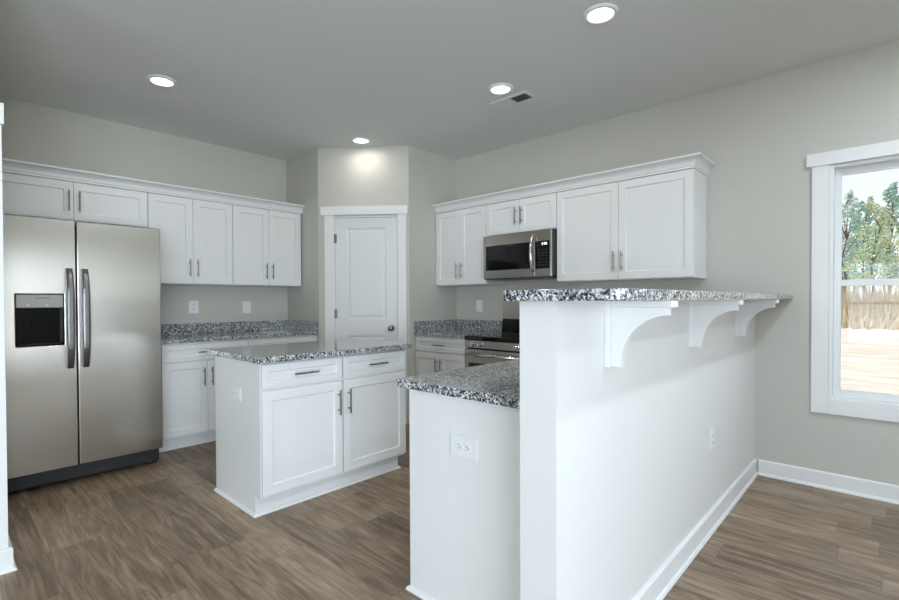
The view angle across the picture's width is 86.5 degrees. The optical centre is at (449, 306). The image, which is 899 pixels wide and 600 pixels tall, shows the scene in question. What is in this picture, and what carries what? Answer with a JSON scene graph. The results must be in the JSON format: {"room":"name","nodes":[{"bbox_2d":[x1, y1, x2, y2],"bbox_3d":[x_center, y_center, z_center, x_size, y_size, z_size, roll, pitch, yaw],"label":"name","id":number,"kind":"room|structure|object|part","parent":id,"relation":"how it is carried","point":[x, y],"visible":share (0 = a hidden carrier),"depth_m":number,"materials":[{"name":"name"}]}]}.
{"room":"kitchen","nodes":[
{"label":"kitchen","id":0,"kind":"room"},
{"bbox_2d":[0,96,287,323],"bbox_3d":[-4.276,-0.168,2.611,0.120,2.745,10.011,0,1,43],"label":"wall","id":1,"kind":"structure","parent":0,"point":[31,132],"depth_m":4.36,"materials":[{"name":"paint"}]},
{"bbox_2d":[2,172,147,227],"bbox_3d":[-2.935,-0.793,3.696,0.360,0.295,0.976,0,1,43],"label":"upper cabinet","id":2,"kind":"object","parent":1,"relation":"attached to","point":[23,195],"visible":0.95,"depth_m":3.59,"materials":[{"name":"white wood"}]},
{"bbox_3d":[-3.002,-0.789,3.426,0.019,0.283,0.484,0,1,43],"label":"door","id":3,"kind":"part","parent":2,"relation":"part of","materials":[{"name":"white wood"}]},
{"bbox_3d":[-2.838,-0.792,3.562,0.036,0.155,0.011,0,1,43],"label":"handle","id":4,"kind":"part","parent":2,"relation":"part of","materials":[{"name":"silver metal"}]},
{"bbox_3d":[-2.795,-0.793,3.609,0.036,0.155,0.011,0,1,43],"label":"handle","id":5,"kind":"part","parent":2,"relation":"part of","materials":[{"name":"silver metal"}]},
{"bbox_3d":[-2.671,-0.795,3.782,0.019,0.283,0.484,0,1,43],"label":"door","id":6,"kind":"part","parent":2,"relation":"part of","materials":[{"name":"white wood"}]},
{"bbox_2d":[2,158,304,213],"bbox_3d":[-2.336,-0.991,4.099,0.076,0.082,2.388,0,1,43],"label":"crown molding","id":7,"kind":"structure","parent":2,"relation":"on","point":[13,166],"depth_m":3.88,"materials":[{"name":"white wood"}]},
{"bbox_2d":[147,193,232,285],"bbox_3d":[-2.366,-0.575,4.311,0.360,0.753,0.692,0,1,43],"label":"upper cabinet","id":8,"kind":"object","parent":1,"relation":"attached to","point":[196,247],"visible":0.9,"depth_m":4.21,"materials":[{"name":"white wood"}]},
{"bbox_3d":[-2.385,-0.572,4.092,0.019,0.741,0.342,0,1,43],"label":"door","id":9,"kind":"part","parent":8,"relation":"part of","materials":[{"name":"white wood"}]},
{"bbox_3d":[-2.150,-0.576,4.345,0.019,0.741,0.342,0,1,43],"label":"door","id":10,"kind":"part","parent":8,"relation":"part of","materials":[{"name":"white wood"}]},
{"bbox_2d":[189,301,198,312],"bbox_3d":[-2.418,0.003,4.518,0.009,0.120,0.085,0,1,43],"label":"wall outlet","id":11,"kind":"object","parent":1,"relation":"attached to","point":[193,305],"visible":1,"depth_m":4.52,"materials":[{"name":"white plastic"}]},
{"bbox_2d":[161,320,286,334],"bbox_3d":[-2.249,0.204,4.693,0.020,0.100,1.390,0,1,43],"label":"backsplash","id":12,"kind":"structure","parent":1,"relation":"attached to","point":[215,327],"depth_m":4.68,"materials":[{"name":"stone"}]},
{"bbox_2d":[242,301,250,312],"bbox_3d":[-2.074,0.005,4.888,0.010,0.120,0.085,0,1,43],"label":"light switch","id":13,"kind":"object","parent":1,"relation":"attached to","point":[246,305],"visible":1,"depth_m":4.88,"materials":[{"name":"white plastic"}]},
{"bbox_2d":[224,205,300,286],"bbox_3d":[-1.891,-0.584,4.822,0.360,0.753,0.702,0,1,43],"label":"upper cabinet","id":14,"kind":"object","parent":1,"relation":"attached to","point":[266,244],"visible":0.94,"depth_m":4.71,"materials":[{"name":"white wood"}]},
{"bbox_3d":[-1.912,-0.581,4.602,0.019,0.741,0.347,0,1,43],"label":"door","id":15,"kind":"part","parent":14,"relation":"part of","materials":[{"name":"white wood"}]},
{"bbox_3d":[-1.673,-0.585,4.859,0.019,0.741,0.347,0,1,43],"label":"door","id":16,"kind":"part","parent":14,"relation":"part of","materials":[{"name":"white wood"}]},
{"bbox_2d":[286,148,318,340],"bbox_3d":[-1.510,-0.212,5.039,0.629,2.745,0.090,0,1,43],"label":"wall","id":17,"kind":"structure","parent":0,"point":[302,170],"depth_m":4.93,"materials":[{"name":"paint"}]},
{"bbox_2d":[318,146,409,422],"bbox_3d":[-0.851,-0.212,4.803,0.915,2.745,0.090,0,1,4],"label":"wall","id":18,"kind":"structure","parent":0,"point":[347,176],"depth_m":4.75,"materials":[{"name":"paint"}]},
{"bbox_2d":[320,205,407,423],"bbox_3d":[-0.842,0.084,4.776,0.875,2.155,0.150,0,1,4],"label":"door","id":19,"kind":"structure","parent":18,"relation":"in","point":[366,268],"depth_m":4.76,"materials":[{"name":"white wood"}]},
{"bbox_3d":[-0.849,-0.952,4.734,0.875,0.083,0.026,0,1,4],"label":"head casing","id":20,"kind":"part","parent":19,"relation":"part of","materials":[{"name":"white wood"}]},
{"bbox_3d":[-0.578,0.214,4.716,0.060,0.060,0.066,0,1,4],"label":"knob","id":21,"kind":"part","parent":19,"relation":"part of","materials":[{"name":"silver metal"}]},
{"bbox_2d":[408,146,456,376],"bbox_3d":[-0.194,-0.217,5.010,0.090,2.745,0.698,0,1,43],"label":"wall","id":22,"kind":"structure","parent":0,"point":[432,177],"depth_m":4.89,"materials":[{"name":"paint"}]},
{"bbox_2d":[0,0,898,160],"bbox_3d":[-1.623,-1.569,0.041,7.491,0.100,10.131,0,1,43],"label":"ceiling","id":23,"kind":"structure","parent":0,"point":[285,80],"depth_m":3.02,"materials":[{"name":"paint"}]},
{"bbox_2d":[146,74,176,87],"bbox_3d":[-1.984,-1.554,3.297,0.184,0.012,0.184,0,1,43],"label":"recessed light","id":24,"kind":"object","parent":23,"relation":"in","point":[159,80],"visible":1,"depth_m":3.28,"materials":[{"name":"white plastic"}]},
{"bbox_2d":[351,137,370,143],"bbox_3d":[-0.841,-1.575,4.535,0.184,0.012,0.184,0,1,43],"label":"recessed light","id":25,"kind":"object","parent":23,"relation":"in","point":[359,140],"visible":1,"depth_m":4.52,"materials":[{"name":"white plastic"}]},
{"bbox_2d":[488,83,512,94],"bbox_3d":[0.368,-1.566,3.445,0.184,0.012,0.184,0,1,43],"label":"recessed light","id":26,"kind":"object","parent":23,"relation":"in","point":[498,88],"visible":1,"depth_m":3.43,"materials":[{"name":"white plastic"}]},
{"bbox_2d":[489,90,536,109],"bbox_3d":[0.483,-1.570,3.646,0.335,0.010,0.155,0,1,43],"label":"ceiling vent","id":27,"kind":"object","parent":23,"relation":"in","point":[524,96],"visible":1,"depth_m":3.64,"materials":[{"name":"plastic"}]},
{"bbox_2d":[583,3,618,24],"bbox_3d":[0.805,-1.556,2.547,0.184,0.012,0.184,0,1,43],"label":"recessed light","id":28,"kind":"object","parent":23,"relation":"in","point":[601,13],"visible":1,"depth_m":2.53,"materials":[{"name":"white plastic"}]},
{"bbox_2d":[0,423,898,599],"bbox_3d":[-1.610,1.256,0.078,7.491,0.060,10.131,0,1,43],"label":"floor","id":29,"kind":"structure","parent":0,"point":[160,529],"depth_m":2.40,"materials":[{"name":"wood"}]},
{"bbox_2d":[3,214,162,494],"bbox_3d":[-2.706,0.308,3.458,0.873,1.757,0.901,0,1,43],"label":"refrigerator","id":30,"kind":"object","parent":29,"relation":"on","point":[82,300],"visible":1,"depth_m":3.18,"materials":[{"name":"metal"}]},
{"bbox_3d":[-2.622,-0.035,3.055,0.066,0.081,0.230,0,1,43],"label":"control panel","id":31,"kind":"part","parent":30,"relation":"part of","materials":[{"name":"silver metal"}]},
{"bbox_3d":[-2.636,0.246,3.049,0.070,1.622,0.398,0,1,43],"label":"freezer door","id":32,"kind":"part","parent":30,"relation":"part of","materials":[{"name":"metal"}]},
{"bbox_3d":[-2.474,0.077,3.117,0.072,0.655,0.042,0,1,43],"label":"handle","id":33,"kind":"part","parent":30,"relation":"part of","materials":[{"name":"metal"}]},
{"bbox_3d":[-2.418,0.076,3.177,0.072,0.655,0.042,0,1,43],"label":"handle","id":34,"kind":"part","parent":30,"relation":"part of","materials":[{"name":"metal"}]},
{"bbox_3d":[-2.327,0.240,3.382,0.070,1.622,0.495,0,1,43],"label":"fridge door","id":35,"kind":"part","parent":30,"relation":"part of","materials":[{"name":"metal"}]},
{"bbox_2d":[159,339,247,451],"bbox_3d":[-2.254,0.733,4.241,0.634,0.882,0.696,0,1,43],"label":"base cabinet","id":36,"kind":"object","parent":29,"relation":"on","point":[188,372],"visible":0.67,"depth_m":3.95,"materials":[{"name":"white wood"}]},
{"bbox_3d":[-2.172,0.758,3.929,0.019,0.597,0.343,0,1,43],"label":"door","id":37,"kind":"part","parent":36,"relation":"part of","materials":[{"name":"white wood"}]},
{"bbox_3d":[-2.056,0.378,4.051,0.019,0.134,0.689,0,1,43],"label":"drawer","id":38,"kind":"part","parent":36,"relation":"part of","materials":[{"name":"white wood"}]},
{"bbox_3d":[-2.056,0.588,4.012,0.036,0.155,0.011,0,1,43],"label":"handle","id":39,"kind":"part","parent":36,"relation":"part of","materials":[{"name":"silver metal"}]},
{"bbox_3d":[-1.936,0.753,4.183,0.019,0.597,0.343,0,1,43],"label":"door","id":40,"kind":"part","parent":36,"relation":"part of","materials":[{"name":"white wood"}]},
{"bbox_3d":[-2.013,0.587,4.058,0.036,0.155,0.011,0,1,43],"label":"handle","id":41,"kind":"part","parent":36,"relation":"part of","materials":[{"name":"silver metal"}]},
{"bbox_2d":[161,320,318,343],"bbox_3d":[-2.022,0.221,4.497,0.619,0.131,1.410,0,1,43],"label":"countertop","id":42,"kind":"structure","parent":36,"relation":"on","point":[215,331],"depth_m":4.59,"materials":[{"name":"stone"}]},
{"bbox_2d":[247,335,316,345],"bbox_3d":[-1.776,0.724,4.755,0.634,0.882,0.706,0,1,43],"label":"base cabinet","id":43,"kind":"object","parent":29,"relation":"on","point":[302,338],"visible":0.14,"depth_m":4.53,"materials":[{"name":"white wood"}]},
{"bbox_2d":[214,349,405,517],"bbox_3d":[-0.898,0.742,3.237,0.688,0.878,1.090,0,1,43],"label":"base cabinet","id":44,"kind":"object","parent":29,"relation":"on","point":[298,431],"visible":0.93,"depth_m":2.92,"materials":[{"name":"white wood"}]},
{"bbox_2d":[231,385,240,400],"bbox_3d":[-1.276,0.516,2.852,0.125,0.082,0.009,0,1,43],"label":"wall outlet","id":45,"kind":"object","parent":44,"relation":"attached to","point":[235,391],"visible":1,"depth_m":2.84,"materials":[{"name":"white plastic"}]},
{"bbox_3d":[-1.273,0.749,2.870,0.623,0.878,0.016,0,1,43],"label":"panel","id":46,"kind":"part","parent":44,"relation":"part of","materials":[{"name":"white wood"}]},
{"bbox_3d":[-0.863,0.388,2.833,0.019,0.135,0.522,0,1,43],"label":"drawer","id":47,"kind":"part","parent":44,"relation":"part of","materials":[{"name":"white wood"}]},
{"bbox_3d":[-0.861,0.762,2.838,0.019,0.583,0.522,0,1,43],"label":"door","id":48,"kind":"part","parent":44,"relation":"part of","materials":[{"name":"white wood"}]},
{"bbox_3d":[-0.937,1.172,3.280,0.576,0.018,1.090,0,1,43],"label":"shoe moulding","id":49,"kind":"part","parent":44,"relation":"part of","materials":[{"name":"white wood"}]},
{"bbox_3d":[-0.843,0.389,2.814,0.036,0.011,0.155,0,1,43],"label":"handle","id":50,"kind":"part","parent":44,"relation":"part of","materials":[{"name":"silver metal"}]},
{"bbox_2d":[207,338,411,363],"bbox_3d":[-0.912,0.285,3.241,0.720,0.034,1.129,0,1,43],"label":"countertop","id":51,"kind":"structure","parent":44,"relation":"on","point":[258,354],"depth_m":3.04,"materials":[{"name":"stone"}]},
{"bbox_3d":[-0.686,0.599,2.985,0.036,0.155,0.011,0,1,43],"label":"handle","id":52,"kind":"part","parent":44,"relation":"part of","materials":[{"name":"silver metal"}]},
{"bbox_3d":[-0.634,0.598,3.041,0.036,0.155,0.011,0,1,43],"label":"handle","id":53,"kind":"part","parent":44,"relation":"part of","materials":[{"name":"silver metal"}]},
{"bbox_3d":[-0.499,0.382,3.224,0.019,0.135,0.522,0,1,43],"label":"drawer","id":54,"kind":"part","parent":44,"relation":"part of","materials":[{"name":"white wood"}]},
{"bbox_3d":[-0.497,0.755,3.229,0.019,0.583,0.522,0,1,43],"label":"door","id":55,"kind":"part","parent":44,"relation":"part of","materials":[{"name":"white wood"}]},
{"bbox_3d":[-0.479,0.382,3.206,0.036,0.011,0.155,0,1,43],"label":"handle","id":56,"kind":"part","parent":44,"relation":"part of","materials":[{"name":"silver metal"}]},
{"bbox_2d":[416,335,466,375],"bbox_3d":[0.104,0.719,4.777,0.666,0.876,0.652,0,1,43],"label":"base cabinet","id":57,"kind":"object","parent":29,"relation":"on","point":[434,354],"visible":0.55,"depth_m":4.56,"materials":[{"name":"white wood"}]},
{"bbox_3d":[-0.209,0.742,4.684,0.328,0.591,0.019,0,1,43],"label":"door","id":58,"kind":"part","parent":57,"relation":"part of","materials":[{"name":"white wood"}]},
{"bbox_3d":[-0.130,0.578,4.571,0.011,0.155,0.036,0,1,43],"label":"handle","id":59,"kind":"part","parent":57,"relation":"part of","materials":[{"name":"silver metal"}]},
{"bbox_3d":[-0.089,0.369,4.566,0.659,0.134,0.019,0,1,43],"label":"drawer","id":60,"kind":"part","parent":57,"relation":"part of","materials":[{"name":"white wood"}]},
{"bbox_3d":[0.034,0.744,4.459,0.328,0.591,0.019,0,1,43],"label":"door","id":61,"kind":"part","parent":57,"relation":"part of","materials":[{"name":"white wood"}]},
{"bbox_2d":[414,319,501,337],"bbox_3d":[0.106,0.212,4.778,0.668,0.135,0.639,0,1,43],"label":"countertop","id":62,"kind":"structure","parent":57,"relation":"on","point":[457,328],"depth_m":4.90,"materials":[{"name":"stone"}]},
{"bbox_2d":[406,389,519,599],"bbox_3d":[0.715,0.755,2.507,0.694,0.858,1.951,0,1,43],"label":"peninsula end panel","id":63,"kind":"object","parent":29,"relation":"on","point":[465,513],"visible":0.28,"depth_m":1.81,"materials":[{"name":"white paint"}]},
{"bbox_3d":[0.065,1.187,1.795,0.672,0.018,0.014,0,1,43],"label":"shoe moulding","id":64,"kind":"part","parent":63,"relation":"part of","materials":[{"name":"white wood"}]},
{"bbox_2d":[396,359,519,408],"bbox_3d":[0.708,0.304,2.898,1.241,0.034,2.578,0,1,43],"label":"countertop","id":65,"kind":"structure","parent":63,"relation":"on","point":[498,383],"depth_m":1.91,"materials":[{"name":"stone"}]},
{"bbox_2d":[451,433,476,461],"bbox_3d":[0.052,0.529,1.799,0.130,0.082,0.009,0,1,43],"label":"wall outlet","id":66,"kind":"object","parent":63,"relation":"attached to","point":[461,446],"visible":1,"depth_m":1.79,"materials":[{"name":"white plastic"}]},
{"bbox_2d":[455,442,462,450],"bbox_3d":[0.036,0.529,1.810,0.034,0.034,0.003,0,1,43],"label":"receptacle","id":67,"kind":"object","parent":66,"relation":"attached to","point":[458,445],"depth_m":1.81,"materials":[{"name":"plastic"}]},
{"bbox_2d":[463,444,470,452],"bbox_3d":[0.065,0.529,1.784,0.034,0.034,0.003,0,1,43],"label":"receptacle","id":68,"kind":"object","parent":66,"relation":"attached to","point":[466,447],"depth_m":1.78,"materials":[{"name":"plastic"}]},
{"bbox_2d":[464,302,519,367],"bbox_3d":[0.602,0.547,4.261,0.754,1.169,0.675,0,1,43],"label":"range","id":69,"kind":"object","parent":29,"relation":"on","point":[487,348],"visible":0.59,"depth_m":4.19,"materials":[{"name":"silver metal"}]},
{"bbox_3d":[0.199,0.331,4.228,0.054,0.054,0.042,0,1,43],"label":"knob","id":70,"kind":"part","parent":69,"relation":"part of","materials":[{"name":"silver metal"}]},
{"bbox_3d":[0.261,0.331,4.170,0.054,0.054,0.042,0,1,43],"label":"knob","id":71,"kind":"part","parent":69,"relation":"part of","materials":[{"name":"silver metal"}]},
{"bbox_3d":[0.391,0.423,4.032,0.658,0.025,0.056,0,1,43],"label":"handle","id":72,"kind":"part","parent":69,"relation":"part of","materials":[{"name":"silver metal"}]},
{"bbox_2d":[464,332,519,342],"bbox_3d":[0.598,0.276,4.254,0.754,0.040,0.561,0,1,43],"label":"cooktop","id":73,"kind":"object","parent":69,"relation":"in","point":[498,337],"depth_m":4.17,"materials":[{"name":"black glass"}]},
{"bbox_3d":[0.424,0.670,4.071,0.750,0.580,0.038,0,1,43],"label":"oven door","id":74,"kind":"part","parent":69,"relation":"part of","materials":[{"name":"metal"}]},
{"bbox_3d":[0.425,0.334,4.068,0.752,0.069,0.032,0,1,43],"label":"control panel","id":75,"kind":"part","parent":69,"relation":"part of","materials":[{"name":"metal"}]},
{"bbox_3d":[0.538,0.333,3.913,0.054,0.054,0.042,0,1,43],"label":"knob","id":76,"kind":"part","parent":69,"relation":"part of","materials":[{"name":"silver metal"}]},
{"bbox_2d":[520,300,754,599],"bbox_3d":[1.174,0.575,2.397,0.125,1.216,2.685,0,1,43],"label":"wall","id":77,"kind":"structure","parent":0,"point":[618,468],"depth_m":1.68,"materials":[{"name":"paint"}]},
{"bbox_2d":[604,301,677,367],"bbox_3d":[0.614,0.092,1.541,0.214,0.222,0.062,0,1,43],"label":"corbel","id":78,"kind":"object","parent":77,"relation":"attached to","point":[622,319],"visible":0.92,"depth_m":1.56,"materials":[{"name":"white wood"}]},
{"bbox_3d":[0.543,0.091,1.607,0.020,0.222,0.062,0,1,43],"label":"plate","id":79,"kind":"part","parent":78,"relation":"part of","materials":[{"name":"white wood"}]},
{"bbox_3d":[0.621,-0.008,1.533,0.194,0.021,0.062,0,1,43],"label":"plate","id":80,"kind":"part","parent":78,"relation":"part of","materials":[{"name":"white wood"}]},
{"bbox_2d":[503,288,792,300],"bbox_3d":[1.224,-0.048,2.304,0.362,0.032,2.738,0,1,43],"label":"bar","id":81,"kind":"object","parent":77,"relation":"on","point":[600,294],"visible":1,"depth_m":1.34,"materials":[{"name":"stone"}]},
{"bbox_2d":[632,458,757,599],"bbox_3d":[1.177,1.131,2.386,0.151,0.105,2.710,0,1,43],"label":"baseboard","id":82,"kind":"structure","parent":77,"relation":"attached to","point":[658,586],"depth_m":2.29,"materials":[{"name":"white wood"}]},
{"bbox_2d":[709,426,713,450],"bbox_3d":[1.393,0.700,2.535,0.009,0.120,0.075,0,1,43],"label":"wall outlet","id":83,"kind":"object","parent":77,"relation":"attached to","point":[711,430],"visible":1,"depth_m":2.52,"materials":[{"name":"white plastic"}]},
{"bbox_2d":[688,300,743,346],"bbox_3d":[1.219,0.081,2.192,0.214,0.222,0.062,0,1,43],"label":"corbel","id":84,"kind":"object","parent":77,"relation":"attached to","point":[701,313],"visible":0.99,"depth_m":2.21,"materials":[{"name":"white wood"}]},
{"bbox_3d":[1.148,0.080,2.258,0.020,0.222,0.062,0,1,43],"label":"plate","id":85,"kind":"part","parent":84,"relation":"part of","materials":[{"name":"white wood"}]},
{"bbox_3d":[1.226,-0.019,2.183,0.194,0.021,0.062,0,1,43],"label":"plate","id":86,"kind":"part","parent":84,"relation":"part of","materials":[{"name":"white wood"}]},
{"bbox_2d":[735,300,778,335],"bbox_3d":[1.832,0.069,2.852,0.214,0.222,0.062,0,1,43],"label":"corbel","id":87,"kind":"object","parent":77,"relation":"attached to","point":[749,309],"visible":0.79,"depth_m":2.86,"materials":[{"name":"white wood"}]},
{"bbox_3d":[1.761,0.069,2.918,0.020,0.222,0.062,0,1,43],"label":"plate","id":88,"kind":"part","parent":87,"relation":"part of","materials":[{"name":"white wood"}]},
{"bbox_3d":[1.839,-0.031,2.844,0.194,0.021,0.062,0,1,43],"label":"plate","id":89,"kind":"part","parent":87,"relation":"part of","materials":[{"name":"white wood"}]},
{"bbox_2d":[456,40,898,485],"bbox_3d":[1.834,-0.209,3.686,7.371,2.745,0.120,0,1,43],"label":"wall","id":90,"kind":"structure","parent":0,"point":[759,134],"depth_m":3.28,"materials":[{"name":"paint"}]},
{"bbox_2d":[436,205,505,285],"bbox_3d":[0.200,-0.593,4.867,0.667,0.753,0.358,0,1,43],"label":"upper cabinet","id":91,"kind":"object","parent":90,"relation":"attached to","point":[460,234],"visible":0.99,"depth_m":4.75,"materials":[{"name":"white wood"}]},
{"bbox_3d":[-0.013,-0.593,4.882,0.330,0.741,0.019,0,1,43],"label":"door","id":92,"kind":"part","parent":91,"relation":"part of","materials":[{"name":"white wood"}]},
{"bbox_3d":[0.230,-0.591,4.656,0.330,0.741,0.019,0,1,43],"label":"door","id":93,"kind":"part","parent":91,"relation":"part of","materials":[{"name":"white wood"}]},
{"bbox_2d":[476,300,481,311],"bbox_3d":[0.312,-0.007,5.014,0.080,0.120,0.010,0,1,43],"label":"light switch","id":94,"kind":"object","parent":90,"relation":"attached to","point":[478,302],"visible":1,"depth_m":5.01,"materials":[{"name":"white plastic"}]},
{"bbox_2d":[457,319,501,331],"bbox_3d":[0.325,0.196,4.997,0.647,0.110,0.020,0,1,43],"label":"backsplash","id":95,"kind":"structure","parent":90,"relation":"attached to","point":[462,324],"depth_m":4.99,"materials":[{"name":"stone"}]},
{"bbox_2d":[486,193,556,235],"bbox_3d":[0.720,-0.814,4.380,0.755,0.303,0.358,0,1,43],"label":"upper cabinet","id":96,"kind":"object","parent":90,"relation":"attached to","point":[537,212],"visible":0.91,"depth_m":4.24,"materials":[{"name":"white wood"}]},
{"bbox_3d":[0.491,-0.814,4.410,0.374,0.291,0.019,0,1,43],"label":"door","id":97,"kind":"part","parent":96,"relation":"part of","materials":[{"name":"white wood"}]},
{"bbox_2d":[484,228,556,280],"bbox_3d":[0.698,-0.453,4.338,0.721,0.406,0.461,0,1,43],"label":"microwave","id":98,"kind":"object","parent":96,"relation":"attached to","point":[527,255],"visible":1,"depth_m":4.17,"materials":[{"name":"silver metal"}]},
{"bbox_3d":[0.532,-0.454,4.277,0.560,0.398,0.028,0,1,43],"label":"door","id":99,"kind":"part","parent":98,"relation":"part of","materials":[{"name":"glass"}]},
{"bbox_3d":[0.697,-0.455,4.061,0.024,0.315,0.055,0,1,43],"label":"handle","id":100,"kind":"part","parent":98,"relation":"part of","materials":[{"name":"silver metal"}]},
{"bbox_3d":[0.796,-0.451,4.033,0.155,0.398,0.028,0,1,43],"label":"control panel","id":101,"kind":"part","parent":98,"relation":"part of","materials":[{"name":"metal"}]},
{"bbox_3d":[0.634,-0.812,4.240,0.011,0.155,0.036,0,1,43],"label":"handle","id":102,"kind":"part","parent":96,"relation":"part of","materials":[{"name":"silver metal"}]},
{"bbox_3d":[0.767,-0.811,4.154,0.374,0.291,0.019,0,1,43],"label":"door","id":103,"kind":"part","parent":96,"relation":"part of","materials":[{"name":"white wood"}]},
{"bbox_2d":[432,152,715,213],"bbox_3d":[0.879,-1.006,4.214,2.550,0.082,0.382,0,1,43],"label":"crown molding","id":104,"kind":"structure","parent":90,"relation":"attached to","point":[699,161],"depth_m":3.79,"materials":[{"name":"white wood"}]},
{"bbox_2d":[557,168,706,282],"bbox_3d":[1.389,-0.584,3.763,1.066,0.753,0.358,0,1,43],"label":"upper cabinet","id":105,"kind":"object","parent":90,"relation":"attached to","point":[654,227],"visible":1,"depth_m":3.58,"materials":[{"name":"white wood"}]},
{"bbox_3d":[1.103,-0.584,3.845,0.529,0.741,0.019,0,1,43],"label":"door","id":106,"kind":"part","parent":105,"relation":"part of","materials":[{"name":"white wood"}]},
{"bbox_3d":[1.493,-0.581,3.483,0.529,0.741,0.019,0,1,43],"label":"door","id":107,"kind":"part","parent":105,"relation":"part of","materials":[{"name":"white wood"}]},
{"bbox_2d":[758,459,898,503],"bbox_3d":[3.275,1.123,2.271,3.078,0.105,0.026,0,1,43],"label":"baseboard","id":108,"kind":"structure","parent":90,"relation":"attached to","point":[880,491],"depth_m":3.05,"materials":[{"name":"white wood"}]},
{"bbox_2d":[806,140,898,422],"bbox_3d":[2.773,-0.147,2.795,1.096,1.669,0.145,0,1,43],"label":"window","id":109,"kind":"structure","parent":90,"relation":"in","point":[826,265],"depth_m":3.05,"materials":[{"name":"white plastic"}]},
{"bbox_3d":[2.730,-0.940,2.741,1.096,0.083,0.027,0,1,43],"label":"head casing","id":110,"kind":"part","parent":109,"relation":"part of","materials":[{"name":"white wood"}]},
{"bbox_3d":[2.783,-0.151,2.804,0.860,1.496,0.118,0,1,43],"label":"frame","id":111,"kind":"part","parent":109,"relation":"part of","materials":[{"name":"white plastic"}]},
{"bbox_3d":[2.774,0.205,2.798,0.820,0.745,0.032,0,1,43],"label":"sash","id":112,"kind":"part","parent":109,"relation":"part of","materials":[{"name":"white plastic"}]},
{"bbox_3d":[2.795,-0.504,2.815,0.820,0.751,0.032,0,1,43],"label":"sash","id":113,"kind":"part","parent":109,"relation":"part of","materials":[{"name":"white plastic"}]},
{"bbox_3d":[-2.777,-0.176,2.751,1.886,2.745,0.136,0,1,43],"label":"wall","id":114,"kind":"structure","parent":0,"visible":0},
{"bbox_2d":[0,103,3,127],"bbox_3d":[-2.103,-0.867,2.125,0.115,0.094,0.170,0,1,43],"label":"trim","id":115,"kind":"structure","parent":114,"relation":"attached to","point":[1,104],"depth_m":2.15,"materials":[{"name":"white wood"}]},
{"bbox_2d":[0,124,7,549],"bbox_3d":[-2.091,0.191,2.133,0.075,2.020,0.152,0,1,43],"label":"trim","id":116,"kind":"structure","parent":114,"relation":"attached to","point":[3,429],"depth_m":2.16,"materials":[{"name":"white wood"}]},
{"bbox_2d":[0,534,16,574],"bbox_3d":[-2.737,1.144,2.749,1.908,0.105,0.206,0,1,43],"label":"baseboard","id":117,"kind":"structure","parent":114,"relation":"attached to","point":[7,562],"depth_m":2.16,"materials":[{"name":"white wood"}]},
{"label":"outside","id":118,"kind":"structure","parent":0,"visible":0},
{"bbox_2d":[841,326,898,394],"bbox_3d":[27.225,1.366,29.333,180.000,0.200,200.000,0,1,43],"label":"ground","id":119,"kind":"structure","parent":118,"point":[869,358],"depth_m":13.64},
{"bbox_2d":[842,231,857,293],"bbox_3d":[43.076,-3.759,52.798,2.636,9.298,2.932,0,1,13],"label":"leafy tree","id":120,"kind":"object","parent":119,"relation":"on","point":[843,260],"visible":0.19,"depth_m":51.97,"materials":[{"name":"green plant"}]},
{"bbox_2d":[842,189,869,292],"bbox_3d":[33.514,-4.378,39.992,2.619,10.963,2.208,0,1,43],"label":"pine tree","id":121,"kind":"object","parent":119,"relation":"on","point":[849,240],"visible":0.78,"depth_m":39.91,"materials":[{"name":"green plant"}]},
{"bbox_2d":[843,207,873,289],"bbox_3d":[63.413,-7.540,74.395,5.081,16.116,4.570,-1,1,-41],"label":"leafy tree","id":122,"kind":"object","parent":119,"relation":"on","point":[845,256],"visible":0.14,"depth_m":74.41,"materials":[{"name":"green plant"}]},
{"bbox_2d":[841,276,898,329],"bbox_3d":[27.775,-0.566,29.809,44.684,3.647,11.630,0,1,43],"label":"fence","id":123,"kind":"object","parent":119,"relation":"on","point":[881,311],"depth_m":30.59,"materials":[{"name":"beige wood"}]},
{"bbox_2d":[842,199,898,297],"bbox_3d":[33.241,-3.660,37.681,3.597,9.585,3.052,0,1,43],"label":"young tree","id":124,"kind":"object","parent":119,"relation":"on","point":[884,217],"visible":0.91,"depth_m":37.22,"materials":[{"name":"green plant"}]},
{"bbox_2d":[847,196,894,293],"bbox_3d":[51.331,-6.357,59.065,4.495,14.257,4.043,0,1,-3],"label":"leafy tree","id":125,"kind":"object","parent":119,"relation":"on","point":[863,208],"visible":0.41,"depth_m":58.87,"materials":[{"name":"green plant"}]},
{"bbox_2d":[867,215,896,293],"bbox_3d":[58.859,-6.191,65.323,2.760,13.704,3.273,-1,1,-22],"label":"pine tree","id":126,"kind":"object","parent":119,"relation":"on","point":[878,215],"visible":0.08,"depth_m":64.99,"materials":[{"name":"green plant"}]},
{"bbox_2d":[866,182,898,294],"bbox_3d":[40.907,-5.184,44.054,3.909,12.397,3.515,0,1,43],"label":"leafy tree","id":127,"kind":"object","parent":119,"relation":"on","point":[889,192],"visible":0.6,"depth_m":43.98,"materials":[{"name":"green plant"}]},
{"bbox_2d":[878,221,898,292],"bbox_3d":[71.403,-6.485,76.005,5.215,13.898,4.425,0,1,30],"label":"young tree","id":128,"kind":"object","parent":119,"relation":"on","point":[898,221],"visible":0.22,"depth_m":75.86,"materials":[{"name":"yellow plant"}]}
]}

